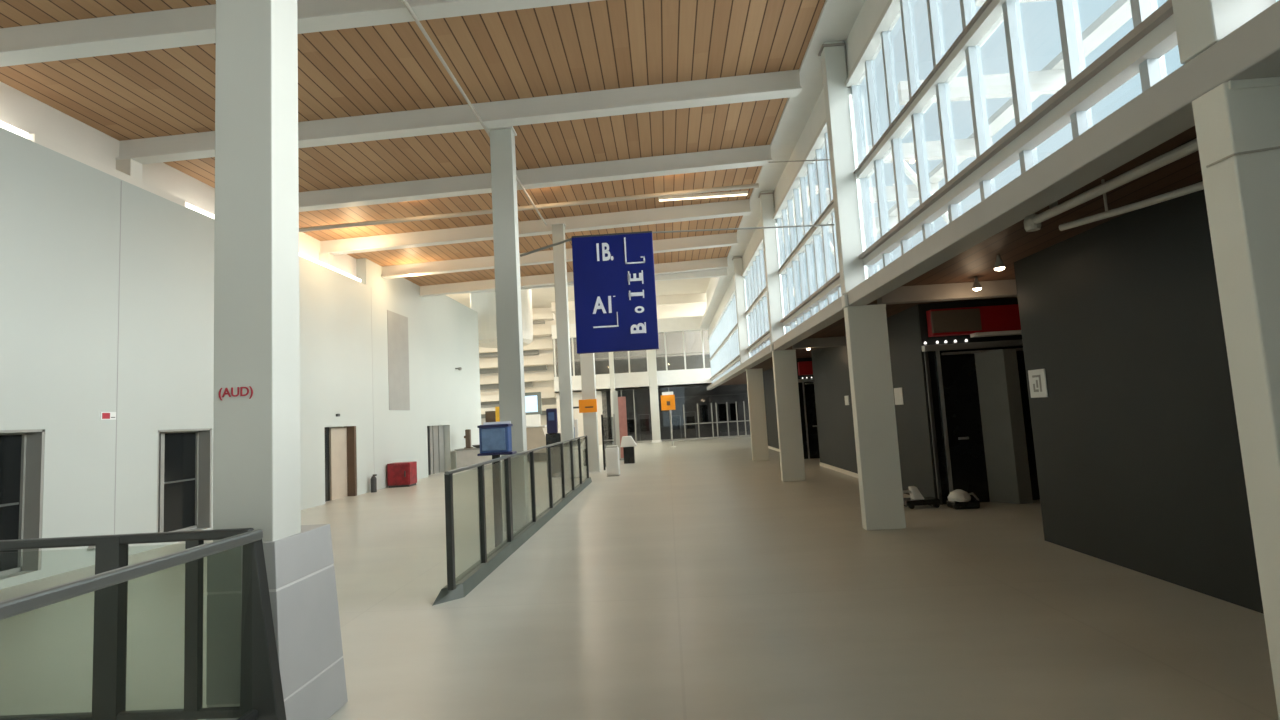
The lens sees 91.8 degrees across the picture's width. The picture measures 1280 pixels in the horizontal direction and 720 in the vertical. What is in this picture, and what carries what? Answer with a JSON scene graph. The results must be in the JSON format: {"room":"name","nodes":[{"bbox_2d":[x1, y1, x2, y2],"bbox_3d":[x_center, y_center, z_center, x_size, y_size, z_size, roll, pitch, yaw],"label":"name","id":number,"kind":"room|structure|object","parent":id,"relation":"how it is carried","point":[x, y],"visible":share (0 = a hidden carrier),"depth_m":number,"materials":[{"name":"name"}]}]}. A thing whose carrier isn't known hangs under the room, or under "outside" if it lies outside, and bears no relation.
{"room":"convention center lobby","nodes":[
{"label":"convention center lobby","id":0,"kind":"room"},
{"bbox_2d":[0,128,480,588],"bbox_3d":[-8.475,-0.417,9.699,0.400,7.000,38.500,-3,-5,2],"label":"wall","id":1,"kind":"structure","parent":0,"point":[60,213],"depth_m":10.18,"materials":[{"name":"white paint"}]},
{"bbox_2d":[0,121,31,140],"bbox_3d":[-8.671,-3.186,7.688,0.230,0.130,2.000,-3,-5,2],"label":"light","id":2,"kind":"object","parent":1,"relation":"on","point":[5,126],"visible":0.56,"depth_m":8.46,"materials":[{"name":"white plastic"}]},
{"bbox_2d":[0,429,44,575],"bbox_3d":[-8.377,1.826,7.525,0.295,1.900,1.970,-3,-5,2],"label":"window","id":3,"kind":"structure","parent":1,"relation":"in","point":[21,451],"depth_m":8.42,"materials":[{"name":"black glass"}]},
{"bbox_2d":[29,134,184,206],"bbox_3d":[-8.495,-2.848,11.630,0.260,0.140,5.880,-3,-5,2],"label":"light","id":4,"kind":"object","parent":1,"relation":"attached to","point":[40,140],"depth_m":9.74,"materials":[{"name":"beige paint"}]},
{"bbox_2d":[100,412,115,419],"bbox_3d":[-8.194,0.861,9.556,0.019,0.120,0.260,-3,-5,2],"label":"notice","id":5,"kind":"object","parent":1,"relation":"attached to","point":[103,415],"visible":1,"depth_m":9.54,"materials":[{"name":"white metal"}]},
{"bbox_2d":[0,81,356,276],"bbox_3d":[-9.068,-3.872,4.550,0.220,0.980,27.600,-3,-5,2],"label":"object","id":6,"kind":"structure","parent":1,"relation":"attached to","point":[18,109],"depth_m":9.93,"materials":[{"name":"beige paint"}]},
{"bbox_2d":[157,428,211,531],"bbox_3d":[-8.223,2.161,11.026,0.295,1.840,1.250,-3,-5,2],"label":"window","id":7,"kind":"structure","parent":1,"relation":"in","point":[184,455],"depth_m":11.31,"materials":[{"name":"black glass"}]},
{"bbox_2d":[185,202,214,219],"bbox_3d":[-8.454,-2.752,12.675,0.230,0.130,2.480,-3,-5,2],"label":"light","id":8,"kind":"object","parent":1,"relation":"on","point":[187,205],"visible":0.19,"depth_m":11.81,"materials":[{"name":"white plastic"}]},
{"bbox_2d":[114,181,373,534],"bbox_3d":[-8.055,0.449,14.023,0.003,6.000,8.534,-3,-5,2],"label":"trim","id":9,"kind":"structure","parent":1,"relation":"attached to","point":[121,181],"depth_m":9.83,"materials":[{"name":"grey metal"}]},
{"bbox_2d":[299,252,361,282],"bbox_3d":[-8.294,-2.432,16.347,0.230,0.130,3.500,-3,-5,2],"label":"light","id":10,"kind":"object","parent":1,"relation":"on","point":[300,254],"visible":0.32,"depth_m":16.33,"materials":[{"name":"white plastic"}]},
{"bbox_2d":[324,426,356,501],"bbox_3d":[-7.991,2.709,16.288,0.290,1.900,1.600,-3,-5,2],"label":"door","id":11,"kind":"structure","parent":1,"relation":"in","point":[340,442],"depth_m":16.64,"materials":[{"name":"beige wood"}]},
{"bbox_2d":[387,310,409,409],"bbox_3d":[-7.839,0.056,20.155,0.012,3.150,1.550,-3,-5,2],"label":"wall panel","id":12,"kind":"object","parent":1,"relation":"attached to","point":[397,324],"depth_m":20.09,"materials":[{"name":"white paint"}]},
{"bbox_2d":[427,425,444,474],"bbox_3d":[-7.798,3.376,23.285,0.100,1.800,2.260,-3,-5,2],"label":"door","id":13,"kind":"structure","parent":1,"relation":"in","point":[435,434],"depth_m":23.49,"materials":[{"name":"grey metal"}]},
{"bbox_2d":[459,268,727,293],"bbox_3d":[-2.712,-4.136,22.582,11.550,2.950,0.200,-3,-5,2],"label":"roof beam","id":14,"kind":"structure","parent":1,"relation":"attached to","point":[716,272],"depth_m":22.21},
{"bbox_2d":[0,0,824,285],"bbox_3d":[-3.355,-4.586,6.524,11.550,0.546,31.900,-3,-5,2],"label":"ceiling","id":15,"kind":"structure","parent":0,"point":[604,44],"depth_m":9.61,"materials":[{"name":"brown wood"}]},
{"bbox_2d":[0,0,601,66],"bbox_3d":[-3.183,-4.090,7.377,11.330,1.001,0.260,-3,-5,2],"label":"roof beam","id":16,"kind":"structure","parent":15,"relation":"attached to","point":[189,26],"depth_m":7.42,"materials":[{"name":"white metal"}]},
{"bbox_2d":[115,69,801,180],"bbox_3d":[-3.059,-3.842,10.214,11.330,1.001,0.260,-3,-5,2],"label":"roof beam","id":17,"kind":"structure","parent":15,"relation":"attached to","point":[133,154],"depth_m":10.15,"materials":[{"name":"white metal"}]},
{"bbox_2d":[402,0,546,225],"bbox_3d":[-2.702,-4.109,7.006,0.044,0.064,17.000,-3,-5,2],"label":"conduit","id":18,"kind":"object","parent":17,"relation":"attached to","point":[405,2],"visible":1,"depth_m":8.67,"materials":[{"name":"white metal"}]},
{"bbox_2d":[299,183,758,231],"bbox_3d":[-2.864,-3.508,14.396,11.203,0.420,0.100,-3,-5,2],"label":"ceiling pipe","id":19,"kind":"object","parent":15,"relation":"attached to","point":[756,185],"visible":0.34,"depth_m":14.34,"materials":[{"name":"metal"}]},
{"bbox_2d":[319,199,750,266],"bbox_3d":[-2.797,-3.318,16.235,11.330,1.001,0.260,-3,-5,2],"label":"roof beam","id":20,"kind":"structure","parent":15,"relation":"attached to","point":[329,248],"depth_m":16.19,"materials":[{"name":"white paint"}]},
{"bbox_2d":[299,145,771,211],"bbox_3d":[-2.938,-3.600,13.001,11.330,1.001,0.260,-3,-5,2],"label":"roof beam","id":21,"kind":"structure","parent":15,"relation":"attached to","point":[752,156],"depth_m":12.92,"materials":[{"name":"white metal"}]},
{"bbox_2d":[768,159,830,162],"bbox_3d":[2.718,-3.507,10.938,0.020,1.498,3.613,-3,-5,-1],"label":"steel cable","id":22,"kind":"object","parent":21,"relation":"hanging from","point":[818,159],"visible":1,"depth_m":10.48,"materials":[{"name":"grey metal"}]},
{"bbox_2d":[381,232,737,278],"bbox_3d":[-2.669,-3.062,19.171,11.330,1.001,0.260,-3,-5,2],"label":"roof beam","id":23,"kind":"structure","parent":15,"relation":"attached to","point":[727,239],"depth_m":19.16,"materials":[{"name":"white paint"}]},
{"bbox_2d":[419,257,727,296],"bbox_3d":[-2.539,-2.802,22.157,11.330,1.001,0.260,-3,-5,2],"label":"roof beam","id":24,"kind":"structure","parent":15,"relation":"attached to","point":[714,263],"depth_m":22.14,"materials":[{"name":"white paint"}]},
{"bbox_2d":[658,191,747,201],"bbox_3d":[1.549,-4.030,15.254,2.200,0.090,0.100,-3,-5,2],"label":"linear light","id":25,"kind":"object","parent":15,"relation":"attached to","point":[736,193],"visible":0.96,"depth_m":15.22,"materials":[{"name":"white paint"}]},
{"bbox_2d":[470,289,532,347],"bbox_3d":[-6.894,-2.677,30.876,3.000,3.890,3.000,-3,-5,2],"label":"wall","id":26,"kind":"structure","parent":0,"point":[484,303],"depth_m":29.58,"materials":[{"name":"beige paint"}]},
{"bbox_2d":[479,308,558,428],"bbox_3d":[-13.923,1.551,42.318,16.800,9.500,1.500,-3,-5,2],"label":"wall","id":27,"kind":"structure","parent":0,"point":[538,356],"depth_m":42.23,"materials":[{"name":"beige paint"}]},
{"bbox_2d":[556,391,608,445],"bbox_3d":[-3.776,3.848,40.621,3.300,3.500,0.200,-3,-5,2],"label":"wall","id":28,"kind":"structure","parent":0,"point":[601,397],"depth_m":40.55,"materials":[{"name":"beige paint"}]},
{"bbox_2d":[573,399,596,412],"bbox_3d":[-1.830,1.492,20.010,0.880,0.420,0.068,-3,-5,2],"label":"sign","id":29,"kind":"object","parent":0,"point":[588,405],"visible":0.96,"depth_m":19.98,"materials":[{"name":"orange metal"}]},
{"bbox_2d":[572,231,658,353],"bbox_3d":[-0.370,-1.001,9.142,1.200,1.760,0.088,-3,-5,2],"label":"hanging sign","id":30,"kind":"object","parent":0,"point":[614,274],"visible":1,"depth_m":9.10,"materials":[{"name":"blue fabric"}]},
{"bbox_2d":[520,238,571,256],"bbox_3d":[-1.473,-1.741,9.620,1.176,0.040,0.040,-7,-7,40],"label":"steel cable","id":31,"kind":"object","parent":30,"relation":"attached to","point":[569,239],"visible":1,"depth_m":9.57,"materials":[{"name":"grey metal"}]},
{"bbox_2d":[652,224,834,232],"bbox_3d":[1.508,-1.933,9.120,2.661,0.104,0.024,-3,-5,3],"label":"steel cable","id":32,"kind":"object","parent":30,"relation":"attached to","point":[819,224],"visible":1,"depth_m":9.11,"materials":[{"name":"grey metal"}]},
{"bbox_2d":[446,185,818,308],"bbox_3d":[-7.982,-4.409,33.938,30.000,0.200,21.900,-3,-5,2],"label":"ceiling","id":33,"kind":"structure","parent":0,"point":[541,298],"depth_m":38.08,"materials":[{"name":"beige paint"}]},
{"bbox_2d":[0,437,1278,719],"bbox_3d":[-5.101,3.780,17.978,36.000,0.250,56.000,-3,-5,2],"label":"floor","id":34,"kind":"structure","parent":0,"point":[694,581],"depth_m":5.29,"materials":[{"name":"concrete"}]},
{"bbox_2d":[0,528,285,719],"bbox_3d":[-3.682,1.492,1.809,3.539,1.265,3.140,-3,-5,2],"label":"guard","id":35,"kind":"object","parent":34,"relation":"on","point":[261,692],"visible":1,"depth_m":3.26,"materials":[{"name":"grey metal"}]},
{"bbox_2d":[206,0,347,719],"bbox_3d":[-2.320,-1.125,3.989,0.440,6.706,0.704,-3,-5,2],"label":"steel column","id":36,"kind":"structure","parent":34,"relation":"on","point":[257,475],"depth_m":3.63,"materials":[{"name":"grey paint"}]},
{"bbox_2d":[371,474,376,492],"bbox_3d":[-7.580,3.513,17.657,0.170,0.500,0.160,-3,-5,2],"label":"fire extinguisher","id":37,"kind":"object","parent":34,"relation":"on","point":[373,478],"visible":1,"depth_m":17.59,"materials":[{"name":"grey metal"}]},
{"bbox_2d":[387,461,416,487],"bbox_3d":[-7.284,3.504,18.976,0.700,0.720,0.610,-3,-5,2],"label":"base cabinet","id":38,"kind":"object","parent":34,"relation":"on","point":[399,474],"visible":1,"depth_m":18.72,"materials":[{"name":"paint"}]},
{"bbox_2d":[455,448,500,469],"bbox_3d":[-6.366,3.906,24.653,1.750,0.830,0.800,-3,-5,2],"label":"counter","id":39,"kind":"object","parent":34,"relation":"on","point":[467,456],"depth_m":24.32,"materials":[{"name":"beige"}]},
{"bbox_2d":[455,448,479,450],"bbox_3d":[-6.388,3.518,24.688,1.750,0.050,0.800,-3,-5,2],"label":"countertop","id":40,"kind":"structure","parent":39,"relation":"on","point":[460,448],"depth_m":24.31,"materials":[{"name":"white"}]},
{"bbox_2d":[464,429,472,448],"bbox_3d":[-6.884,3.157,24.842,0.310,0.750,0.240,-3,-5,2],"label":"coat stand","id":41,"kind":"object","parent":39,"relation":"on","point":[467,436],"visible":0.94,"depth_m":24.77,"materials":[{"name":"brown wood"}]},
{"bbox_2d":[485,411,495,421],"bbox_3d":[-6.918,3.599,29.416,0.620,2.350,0.620,-3,-5,2],"label":"kiosk","id":42,"kind":"object","parent":34,"relation":"on","point":[490,416],"visible":0.17,"depth_m":29.20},
{"bbox_2d":[477,421,516,546],"bbox_3d":[-2.042,1.782,8.936,0.510,1.775,0.260,-3,-5,2],"label":"display box","id":43,"kind":"object","parent":34,"relation":"on","point":[495,438],"visible":0.98,"depth_m":8.88,"materials":[{"name":"blue metal"}]},
{"bbox_2d":[477,451,516,455],"bbox_3d":[-2.066,1.354,8.974,0.510,0.035,0.260,-3,-5,2],"label":"tray","id":44,"kind":"object","parent":43,"relation":"on","point":[482,453],"depth_m":8.85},
{"bbox_2d":[495,407,499,421],"bbox_3d":[-6.252,3.325,27.613,0.420,2.500,0.300,-3,-5,2],"label":"sign","id":45,"kind":"object","parent":34,"relation":"on","point":[497,412],"visible":0.22,"depth_m":27.67,"materials":[{"name":"yellow metal"}]},
{"bbox_2d":[488,126,529,533],"bbox_3d":[-2.161,-0.570,10.266,0.430,6.703,0.310,-3,-5,2],"label":"steel column","id":46,"kind":"structure","parent":34,"relation":"on","point":[502,139],"depth_m":10.18,"materials":[{"name":"grey metal"}]},
{"bbox_2d":[432,435,591,605],"bbox_3d":[-1.724,2.251,11.685,0.240,1.295,11.100,-3,-5,2],"label":"glass railing","id":47,"kind":"object","parent":34,"relation":"on","point":[459,587],"visible":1,"depth_m":8.02,"materials":[{"name":"grey metal"}]},
{"bbox_2d":[525,392,541,425],"bbox_3d":[-6.449,3.620,36.128,1.500,3.450,0.135,-3,-5,2],"label":"wall screen","id":48,"kind":"object","parent":34,"relation":"on","point":[533,404],"visible":0.51,"depth_m":36.13,"materials":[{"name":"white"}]},
{"bbox_2d":[526,425,547,462],"bbox_3d":[-4.512,3.645,27.002,1.800,1.560,0.910,-3,-5,2],"label":"desk","id":49,"kind":"object","parent":34,"relation":"on","point":[536,435],"visible":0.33,"depth_m":26.61,"materials":[{"name":"white wood"}]},
{"bbox_2d":[526,425,546,427],"bbox_3d":[-4.753,2.912,27.081,1.400,0.060,0.900,-3,-5,2],"label":"countertop","id":50,"kind":"structure","parent":49,"relation":"on","point":[538,425],"depth_m":26.63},
{"bbox_2d":[546,408,560,477],"bbox_3d":[-2.686,2.571,19.284,0.440,2.120,0.240,-3,-5,2],"label":"dark totem","id":51,"kind":"object","parent":34,"relation":"on","point":[553,436],"visible":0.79,"depth_m":19.17,"materials":[{"name":"blue plastic"}]},
{"bbox_2d":[550,222,576,491],"bbox_3d":[-1.894,-0.118,15.490,0.350,6.704,0.310,-3,-5,2],"label":"steel column","id":52,"kind":"structure","parent":34,"relation":"on","point":[558,229],"depth_m":15.39,"materials":[{"name":"white metal"}]},
{"bbox_2d":[574,419,577,445],"bbox_3d":[-2.059,2.736,19.441,0.280,1.750,0.066,-3,-5,2],"label":"board","id":53,"kind":"object","parent":34,"relation":"on","point":[575,420],"visible":0.22,"depth_m":19.45,"materials":[{"name":"white plastic"}]},
{"bbox_2d":[580,353,600,472],"bbox_3d":[-1.721,0.321,20.493,0.500,6.702,0.360,-3,-5,2],"label":"steel column","id":54,"kind":"structure","parent":34,"relation":"on","point":[587,361],"depth_m":20.22,"materials":[{"name":"white metal"}]},
{"bbox_2d":[601,414,615,469],"bbox_3d":[-1.033,2.750,20.804,0.460,1.850,0.060,-3,-5,2],"label":"gate","id":55,"kind":"object","parent":34,"relation":"on","point":[614,439],"visible":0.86,"depth_m":20.79,"materials":[{"name":"grey metal"}]},
{"bbox_2d":[609,352,614,444],"bbox_3d":[-1.733,1.849,39.501,0.360,7.050,0.360,-3,-5,2],"label":"square pillar","id":56,"kind":"structure","parent":34,"relation":"on","point":[611,358],"depth_m":39.42,"materials":[{"name":"grey paint"}]},
{"bbox_2d":[605,445,619,476],"bbox_3d":[-0.813,3.014,18.561,0.380,0.900,0.340,-3,-5,2],"label":"bin","id":57,"kind":"object","parent":34,"relation":"on","point":[612,451],"visible":1,"depth_m":18.40,"materials":[{"name":"grey paint"}]},
{"bbox_2d":[612,391,627,459],"bbox_3d":[-0.764,2.644,25.122,0.560,2.800,0.240,-3,-5,2],"label":"banner stand","id":58,"kind":"object","parent":34,"relation":"on","point":[619,403],"visible":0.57,"depth_m":25.13,"materials":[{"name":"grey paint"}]},
{"bbox_2d":[620,436,637,463],"bbox_3d":[-0.404,3.360,23.236,0.614,1.000,0.556,-3,-5,2],"label":"bin","id":59,"kind":"object","parent":34,"relation":"on","point":[628,443],"visible":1,"depth_m":23.02,"materials":[{"name":"black plastic"}]},
{"bbox_2d":[647,349,661,442],"bbox_3d":[0.861,1.695,39.401,0.600,7.050,0.600,-3,-5,2],"label":"square pillar","id":60,"kind":"structure","parent":34,"relation":"on","point":[652,368],"depth_m":39.09,"materials":[{"name":"grey paint"}]},
{"bbox_2d":[661,392,675,446],"bbox_3d":[1.536,3.144,32.815,0.740,2.920,0.360,-3,-5,2],"label":"sign","id":61,"kind":"object","parent":34,"relation":"on","point":[667,398],"visible":0.92,"depth_m":32.85,"materials":[{"name":"orange plastic"}]},
{"bbox_2d":[745,368,768,460],"bbox_3d":[3.993,1.778,21.233,0.590,3.300,0.260,-3,-5,2],"label":"concrete column","id":62,"kind":"structure","parent":34,"relation":"on","point":[755,386],"depth_m":21.17,"materials":[{"name":"grey paint"}]},
{"bbox_2d":[770,343,805,481],"bbox_3d":[3.548,1.238,14.919,0.590,3.300,0.260,-3,-5,2],"label":"concrete column","id":63,"kind":"structure","parent":34,"relation":"on","point":[789,426],"depth_m":14.86,"materials":[{"name":"grey paint"}]},
{"bbox_2d":[796,358,819,458],"bbox_3d":[7.237,1.504,20.638,3.920,3.380,0.390,-3,-5,2],"label":"glass entrance","id":64,"kind":"object","parent":34,"relation":"on","point":[805,382],"visible":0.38,"depth_m":20.82,"materials":[{"name":"black glass"}]},
{"bbox_2d":[798,361,812,374],"bbox_3d":[6.151,0.241,20.795,1.650,0.440,0.190,-3,-5,2],"label":"bulkhead","id":65,"kind":"object","parent":64,"relation":"attached to","point":[804,368],"visible":0.36,"depth_m":20.73,"materials":[{"name":"red paint"}]},
{"bbox_2d":[841,294,905,529],"bbox_3d":[3.280,0.701,8.748,0.590,3.300,0.260,-3,-5,2],"label":"concrete column","id":66,"kind":"structure","parent":34,"relation":"on","point":[870,373],"depth_m":8.69,"materials":[{"name":"grey paint"}]},
{"bbox_2d":[903,486,939,508],"bbox_3d":[4.513,2.248,10.178,0.682,0.340,0.320,-3,-5,2],"label":"trolley","id":67,"kind":"object","parent":34,"relation":"on","point":[916,498],"visible":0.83,"depth_m":10.05,"materials":[{"name":"black plastic"}]},
{"bbox_2d":[947,489,979,509],"bbox_3d":[5.161,2.210,9.881,0.477,0.290,0.340,-3,-5,2],"label":"machine","id":68,"kind":"object","parent":34,"relation":"on","point":[958,499],"visible":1,"depth_m":9.75,"materials":[{"name":"black plastic"}]},
{"bbox_2d":[917,298,1039,504],"bbox_3d":[6.785,0.599,10.247,3.920,3.380,0.390,-3,-5,2],"label":"doorway","id":69,"kind":"object","parent":34,"relation":"on","point":[982,441],"visible":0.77,"depth_m":10.37,"materials":[{"name":"black metal"}]},
{"bbox_2d":[926,304,1020,336],"bbox_3d":[5.698,-0.664,10.405,1.650,0.440,0.190,-3,-5,2],"label":"bulkhead","id":70,"kind":"object","parent":69,"relation":"attached to","point":[1000,317],"visible":0.5,"depth_m":10.30,"materials":[{"name":"red paint"}]},
{"bbox_2d":[930,308,981,332],"bbox_3d":[5.238,-0.649,10.283,0.780,0.360,0.070,-3,-5,2],"label":"access panel","id":71,"kind":"object","parent":70,"relation":"attached to","point":[961,320],"visible":1,"depth_m":10.25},
{"bbox_2d":[970,330,1021,337],"bbox_3d":[5.958,-0.438,10.288,0.850,0.060,0.200,-3,-5,2],"label":"light strip","id":72,"kind":"object","parent":70,"relation":"attached to","point":[1012,332],"visible":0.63,"depth_m":10.20,"materials":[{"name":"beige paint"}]},
{"bbox_2d":[1192,77,1279,719],"bbox_3d":[3.050,0.266,2.798,0.540,3.130,0.200,-3,-5,2],"label":"concrete column","id":73,"kind":"structure","parent":34,"relation":"on","point":[1242,192],"depth_m":2.82,"materials":[{"name":"grey paint"}]},
{"bbox_2d":[1206,146,1279,167],"bbox_3d":[2.977,-0.970,2.876,0.566,0.062,0.146,-3,-5,2],"label":"wire","id":74,"kind":"object","parent":73,"relation":"attached to","point":[1276,147],"visible":1,"depth_m":2.81,"materials":[{"name":"grey metal"}]},
{"bbox_2d":[551,287,796,392],"bbox_3d":[2.549,0.600,41.985,16.200,9.500,4.100,-3,-5,2],"label":"wall","id":75,"kind":"structure","parent":0,"point":[676,314],"depth_m":40.59,"materials":[{"name":"beige paint"}]},
{"bbox_2d":[553,330,710,376],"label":"window","id":76,"kind":"structure","parent":75,"relation":"in","point":[665,363],"depth_m":41.88,"materials":[{"name":"clear glass"}]},
{"bbox_2d":[606,384,750,443],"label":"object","id":77,"kind":"structure","parent":75,"relation":"in","point":[721,411],"depth_m":40.90,"materials":[{"name":"black glass"}]},
{"bbox_2d":[713,124,1194,388],"bbox_3d":[3.538,-0.398,14.951,0.160,0.160,50.000,-3,-5,2],"label":"trim","id":78,"kind":"structure","parent":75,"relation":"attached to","point":[1193,124],"depth_m":4.77,"materials":[{"name":"grey paint"}]},
{"bbox_2d":[706,277,716,303],"bbox_3d":[4.065,-4.129,31.329,0.200,2.160,18.000,-3,-5,2],"label":"wall","id":79,"kind":"structure","parent":0,"point":[712,281],"depth_m":36.70,"materials":[{"name":"white paint"}]},
{"bbox_2d":[700,0,888,336],"bbox_3d":[3.157,-3.987,15.281,0.700,0.880,50.000,-3,-5,2],"label":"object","id":80,"kind":"structure","parent":79,"relation":"attached to","point":[852,22],"depth_m":11.48,"materials":[{"name":"white paint"}]},
{"bbox_2d":[763,368,778,448],"bbox_3d":[7.775,1.839,24.720,4.600,3.380,7.800,-3,-5,2],"label":"wall","id":81,"kind":"structure","parent":0,"point":[768,376],"depth_m":26.25,"materials":[{"name":"grey paint"}]},
{"bbox_2d":[773,99,867,333],"bbox_3d":[3.324,-2.275,12.160,0.230,3.100,6.064,-3,-5,2],"label":"window","id":82,"kind":"structure","parent":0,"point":[832,285],"depth_m":12.34,"materials":[{"name":"clear glass"}]},
{"bbox_2d":[811,305,936,497],"bbox_3d":[7.323,0.935,14.344,4.600,3.380,7.850,-3,-5,2],"label":"wall","id":83,"kind":"structure","parent":0,"point":[835,424],"depth_m":11.76,"materials":[{"name":"grey paint"}]},
{"bbox_2d":[819,462,857,477],"bbox_3d":[5.150,2.783,15.207,0.020,0.100,6.000,-3,-5,2],"label":"baseboard","id":84,"kind":"structure","parent":83,"relation":"attached to","point":[850,473],"depth_m":16.09,"materials":[{"name":"beige paint"}]},
{"bbox_2d":[844,396,848,404],"bbox_3d":[5.042,0.986,15.117,0.015,0.230,0.300,-3,-5,2],"label":"wall plaque","id":85,"kind":"object","parent":83,"relation":"attached to","point":[846,397],"visible":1,"depth_m":15.10,"materials":[{"name":"white plastic"}]},
{"bbox_2d":[894,387,903,404],"bbox_3d":[4.894,0.686,11.734,0.015,0.320,0.400,-3,-5,2],"label":"wall plaque","id":86,"kind":"object","parent":83,"relation":"attached to","point":[898,393],"visible":1,"depth_m":11.71,"materials":[{"name":"white plastic"}]},
{"bbox_2d":[719,126,1202,385],"bbox_3d":[6.494,-0.693,14.848,6.100,0.040,50.000,-3,-5,2],"label":"ceiling","id":87,"kind":"structure","parent":0,"point":[1013,244],"depth_m":6.38,"materials":[{"name":"brown wood"}]},
{"bbox_2d":[707,325,719,382],"bbox_3d":[4.406,-0.112,36.993,0.230,3.100,6.064,-3,-5,2],"label":"window","id":88,"kind":"structure","parent":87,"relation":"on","point":[713,344],"depth_m":36.68,"materials":[{"name":"white glass"}]},
{"bbox_2d":[715,306,731,377],"bbox_3d":[4.137,-0.649,30.822,0.230,3.100,6.064,-3,-5,2],"label":"window","id":89,"kind":"structure","parent":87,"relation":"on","point":[722,325],"depth_m":30.49,"materials":[{"name":"white glass"}]},
{"bbox_2d":[725,280,749,369],"bbox_3d":[3.868,-1.187,24.651,0.230,3.100,6.064,-3,-5,2],"label":"window","id":90,"kind":"structure","parent":87,"relation":"on","point":[731,303],"depth_m":25.74,"materials":[{"name":"white glass"}]},
{"bbox_2d":[742,225,784,357],"bbox_3d":[3.596,-1.731,18.406,0.230,3.100,6.214,-3,-5,2],"label":"window","id":91,"kind":"structure","parent":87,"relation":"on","point":[757,314],"depth_m":19.23,"materials":[{"name":"white glass"}]},
{"bbox_2d":[792,336,844,348],"bbox_3d":[6.639,-0.554,15.031,5.840,0.220,0.200,-3,-5,2],"label":"soffit beam","id":92,"kind":"structure","parent":87,"relation":"attached to","point":[828,341],"depth_m":15.02,"materials":[{"name":"beige paint"}]},
{"bbox_2d":[877,279,1016,304],"bbox_3d":[6.370,-1.091,8.860,5.840,0.220,0.200,-3,-5,2],"label":"soffit beam","id":93,"kind":"structure","parent":87,"relation":"attached to","point":[997,288],"depth_m":8.84,"materials":[{"name":"grey paint"}]},
{"bbox_2d":[972,277,981,290],"bbox_3d":[4.605,-1.039,8.480,0.120,0.185,0.120,-3,-5,2],"label":"ceiling lamp","id":94,"kind":"object","parent":87,"relation":"attached to","point":[976,286],"visible":1,"depth_m":8.45,"materials":[{"name":"beige"}]},
{"bbox_2d":[994,255,1004,270],"bbox_3d":[4.169,-1.129,7.201,0.120,0.185,0.120,-3,-5,2],"label":"ceiling lamp","id":95,"kind":"object","parent":87,"relation":"attached to","point":[999,265],"visible":1,"depth_m":7.17,"materials":[{"name":"beige"}]},
{"bbox_2d":[1024,138,1197,231],"bbox_3d":[3.267,-1.356,3.575,0.230,0.310,3.164,-3,-5,-1],"label":"drain pipe","id":96,"kind":"object","parent":87,"relation":"hanging from","point":[1032,222],"visible":0.71,"depth_m":4.24,"materials":[{"name":"grey metal"}]},
{"bbox_2d":[1059,179,1203,230],"bbox_3d":[3.804,-1.359,3.775,0.280,0.308,2.827,-2,-5,-9],"label":"pipe","id":97,"kind":"object","parent":87,"relation":"hanging from","point":[1199,186],"visible":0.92,"depth_m":4.65,"materials":[{"name":"grey metal"}]},
{"bbox_2d":[707,0,1279,389],"bbox_3d":[3.336,-0.336,14.955,0.250,0.200,50.000,-3,-5,2],"label":"beam","id":98,"kind":"structure","parent":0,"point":[1163,110],"depth_m":3.83,"materials":[{"name":"grey paint"}]},
{"bbox_2d":[732,256,748,363],"bbox_3d":[3.552,-1.749,21.599,0.420,3.770,0.260,-3,-5,2],"label":"pilaster","id":99,"kind":"object","parent":98,"relation":"on","point":[739,279],"visible":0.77,"depth_m":21.51,"materials":[{"name":"grey paint"}]},
{"bbox_2d":[758,191,783,342],"bbox_3d":[3.277,-2.300,15.279,0.420,3.770,0.260,-3,-5,2],"label":"pilaster","id":100,"kind":"object","parent":98,"relation":"on","point":[766,197],"visible":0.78,"depth_m":15.19,"materials":[{"name":"grey paint"}]},
{"bbox_2d":[818,41,864,294],"bbox_3d":[3.008,-2.837,9.108,0.420,3.770,0.260,-3,-5,2],"label":"column","id":101,"kind":"structure","parent":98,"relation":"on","point":[837,96],"depth_m":9.03,"materials":[{"name":"grey paint"}]},
{"bbox_2d":[1172,0,1275,63],"bbox_3d":[2.748,-3.357,3.137,0.420,3.770,0.260,-3,-5,2],"label":"pilaster","id":102,"kind":"object","parent":98,"relation":"on","point":[1199,24],"visible":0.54,"depth_m":2.92,"materials":[{"name":"grey paint"}]},
{"bbox_2d":[845,0,1177,277],"bbox_3d":[3.060,-2.804,6.089,0.230,3.100,5.864,-3,-5,2],"label":"window","id":103,"kind":"structure","parent":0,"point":[1143,50],"depth_m":5.74,"materials":[{"name":"silver metal"}]},
{"bbox_2d":[1014,180,1263,613],"bbox_3d":[6.638,-0.434,-1.381,4.600,3.380,17.750,-3,-5,2],"label":"wall","id":104,"kind":"structure","parent":0,"point":[1139,464],"depth_m":5.74,"materials":[{"name":"grey paint"}]},
{"bbox_2d":[1028,369,1047,397],"bbox_3d":[4.700,0.278,7.327,0.018,0.330,0.320,-3,-5,2],"label":"wall plaque","id":105,"kind":"object","parent":104,"relation":"attached to","point":[1037,378],"visible":1,"depth_m":7.31,"materials":[{"name":"white plastic"}]},
{"label":"outside","id":106,"kind":"structure","parent":0,"visible":0},
{"bbox_3d":[17.165,-1.361,14.442,26.700,0.030,90.000,-3,-5,2],"label":"deck","id":107,"kind":"object","parent":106,"visible":0},
{"bbox_2d":[801,0,1167,256],"bbox_3d":[6.556,-3.509,9.063,3.200,4.536,30.000,-3,-5,2],"label":"exterior structure","id":108,"kind":"object","parent":107,"relation":"on","point":[1051,78],"visible":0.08,"depth_m":11.78,"materials":[{"name":"grey paint"}]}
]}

